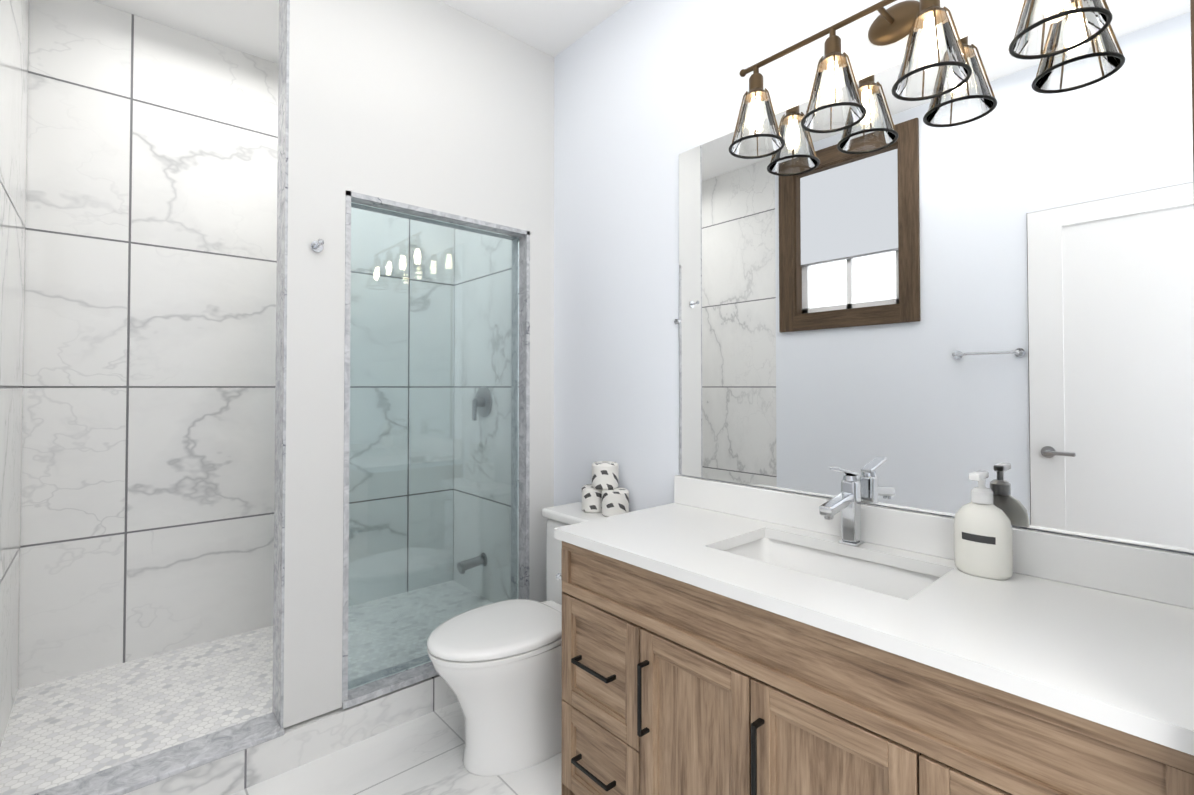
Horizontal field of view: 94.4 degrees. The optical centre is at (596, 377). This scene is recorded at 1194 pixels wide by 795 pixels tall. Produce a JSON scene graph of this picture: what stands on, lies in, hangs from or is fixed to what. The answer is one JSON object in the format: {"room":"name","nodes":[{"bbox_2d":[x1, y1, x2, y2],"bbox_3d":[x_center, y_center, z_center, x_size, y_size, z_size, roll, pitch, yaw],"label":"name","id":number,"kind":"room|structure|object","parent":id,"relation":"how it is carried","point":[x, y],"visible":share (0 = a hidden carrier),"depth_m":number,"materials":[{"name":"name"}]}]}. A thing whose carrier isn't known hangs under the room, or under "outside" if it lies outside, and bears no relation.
{"room":"bathroom","nodes":[
{"label":"bathroom","id":0,"kind":"room"},
{"bbox_2d":[0,0,28,746],"bbox_3d":[-1.931,-0.117,1.728,0.120,2.850,1.140,1,-1,-41],"label":"wall","id":1,"kind":"structure","parent":0,"point":[14,33],"depth_m":1.85,"materials":[{"name":"tile"}]},
{"bbox_2d":[18,0,454,688],"bbox_3d":[-1.540,-0.101,2.752,2.060,2.850,0.120,1,-1,-41],"label":"wall","id":2,"kind":"structure","parent":0,"point":[148,448],"depth_m":2.39,"materials":[{"name":"tile"}]},
{"bbox_2d":[92,0,630,63],"bbox_3d":[-0.079,-1.602,1.118,2.060,0.100,4.540,1,-1,-41],"label":"ceiling","id":3,"kind":"structure","parent":0,"point":[553,28],"depth_m":2.35,"materials":[{"name":"white paint"}]},
{"bbox_2d":[231,701,561,794],"bbox_3d":[-0.079,1.348,1.070,2.060,0.100,4.540,1,-1,-41],"label":"floor","id":4,"kind":"structure","parent":0,"point":[423,755],"depth_m":1.84,"materials":[{"name":"tile"}]},
{"bbox_2d":[0,580,491,794],"bbox_3d":[-1.186,1.245,2.328,1.820,0.146,0.952,1,-1,-41],"label":"shower floor","id":5,"kind":"structure","parent":4,"relation":"on","point":[198,719],"depth_m":1.94,"materials":[{"name":"tile"}]},
{"bbox_2d":[427,502,605,775],"bbox_3d":[-0.237,0.925,2.025,0.784,0.775,0.410,1,-1,-41],"label":"toilet","id":6,"kind":"object","parent":4,"relation":"on","point":[497,666],"visible":0.52,"depth_m":1.84,"materials":[{"name":"white ceramic"}]},
{"bbox_2d":[582,461,628,516],"bbox_3d":[0.032,0.440,2.220,0.221,0.200,0.108,-1,-1,45],"label":"toilet paper rolls","id":7,"kind":"object","parent":6,"relation":"on","point":[604,494],"visible":0.92,"depth_m":2.17,"materials":[{"name":"white paper"}]},
{"bbox_2d":[554,510,1193,794],"bbox_3d":[0.495,0.889,1.360,0.582,0.826,1.361,1,-1,-41],"label":"bathroom vanity","id":8,"kind":"object","parent":4,"relation":"on","point":[721,638],"depth_m":1.12,"materials":[{"name":"brown wood"}]},
{"bbox_2d":[554,503,1193,742],"bbox_3d":[0.518,0.461,1.353,0.566,0.030,1.310,1,-1,-41],"label":"countertop","id":9,"kind":"structure","parent":8,"relation":"on","point":[1128,658],"depth_m":1.04,"materials":[{"name":"white stone"}]},
{"bbox_2d":[726,535,937,594],"bbox_3d":[0.562,0.544,1.381,0.323,0.159,0.528,1,-1,-41],"label":"sink","id":10,"kind":"object","parent":9,"relation":"in","point":[899,578],"depth_m":1.51,"materials":[{"name":"white ceramic"}]},
{"bbox_2d":[819,466,864,546],"bbox_3d":[0.641,0.338,1.455,0.176,0.216,0.050,1,-1,-41],"label":"faucet","id":11,"kind":"object","parent":9,"relation":"on","point":[846,501],"visible":1,"depth_m":1.47,"materials":[{"name":"silver metal"}]},
{"bbox_2d":[954,470,1012,579],"bbox_3d":[0.866,0.327,1.246,0.098,0.232,0.112,1,-1,-41],"label":"soap dispenser","id":12,"kind":"object","parent":9,"relation":"on","point":[983,539],"visible":1,"depth_m":1.23,"materials":[{"name":"white plastic"}]},
{"bbox_2d":[283,0,553,727],"bbox_3d":[-0.665,-0.178,2.285,1.126,2.710,0.120,1,-1,-41],"label":"wall","id":13,"kind":"structure","parent":0,"point":[437,105],"depth_m":2.05,"materials":[{"name":"white paint"}]},
{"bbox_2d":[311,239,323,251],"bbox_3d":[-0.960,-0.459,1.910,0.040,0.040,0.058,1,-1,-41],"label":"robe hook","id":14,"kind":"object","parent":13,"relation":"attached to","point":[316,246],"visible":1,"depth_m":1.92,"materials":[{"name":"silver metal"}]},
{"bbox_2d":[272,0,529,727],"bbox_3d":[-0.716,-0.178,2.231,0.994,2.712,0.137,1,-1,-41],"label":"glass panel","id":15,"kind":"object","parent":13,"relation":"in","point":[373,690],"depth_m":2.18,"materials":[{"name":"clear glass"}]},
{"bbox_2d":[453,0,1193,602],"bbox_3d":[0.164,-0.108,2.255,0.160,2.850,3.120,1,-1,-41],"label":"wall","id":16,"kind":"structure","parent":0,"point":[646,92],"depth_m":2.25,"materials":[{"name":"white paint"}]},
{"bbox_2d":[457,553,486,573],"bbox_3d":[-0.669,0.987,2.949,0.146,0.081,0.072,1,-1,-41],"label":"tub spout","id":17,"kind":"object","parent":16,"relation":"attached to","point":[478,562],"depth_m":2.93,"materials":[{"name":"silver metal"}]},
{"bbox_2d":[472,386,491,420],"bbox_3d":[-0.640,0.136,2.989,0.070,0.185,0.170,1,-1,-41],"label":"shower valve","id":18,"kind":"object","parent":16,"relation":"attached to","point":[486,403],"depth_m":2.97,"materials":[{"name":"silver metal"}]},
{"bbox_2d":[729,0,1111,158],"bbox_3d":[0.728,-0.850,1.417,0.197,0.304,0.872,1,-1,-41],"label":"sconce","id":19,"kind":"object","parent":16,"relation":"attached to","point":[896,22],"visible":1,"depth_m":1.43,"materials":[{"name":"clear glass"}]},
{"bbox_2d":[674,475,1193,606],"bbox_3d":[0.722,0.399,1.534,0.020,0.100,1.310,1,-1,-41],"label":"backsplash","id":20,"kind":"structure","parent":16,"relation":"attached to","point":[1164,576],"depth_m":1.26,"materials":[{"name":"white stone"}]},
{"bbox_2d":[679,0,1193,553],"bbox_3d":[0.731,-0.245,1.546,0.006,1.180,1.296,1,-1,-41],"label":"vanity mirror","id":21,"kind":"object","parent":16,"relation":"attached to","point":[927,306],"visible":0.9,"depth_m":1.34,"materials":[{"name":"white mirror"}]},
{"bbox_3d":[1.463,-0.139,0.374,0.700,2.850,1.420,1,-1,-41],"label":"wall jog","id":22,"kind":"object","parent":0,"visible":0},
{"bbox_2d":[1190,0,1193,181],"bbox_3d":[0.736,0.116,0.648,0.022,2.350,0.042,1,-1,-41],"label":"trim","id":23,"kind":"structure","parent":22,"relation":"attached to","point":[1192,30],"depth_m":0.66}
]}

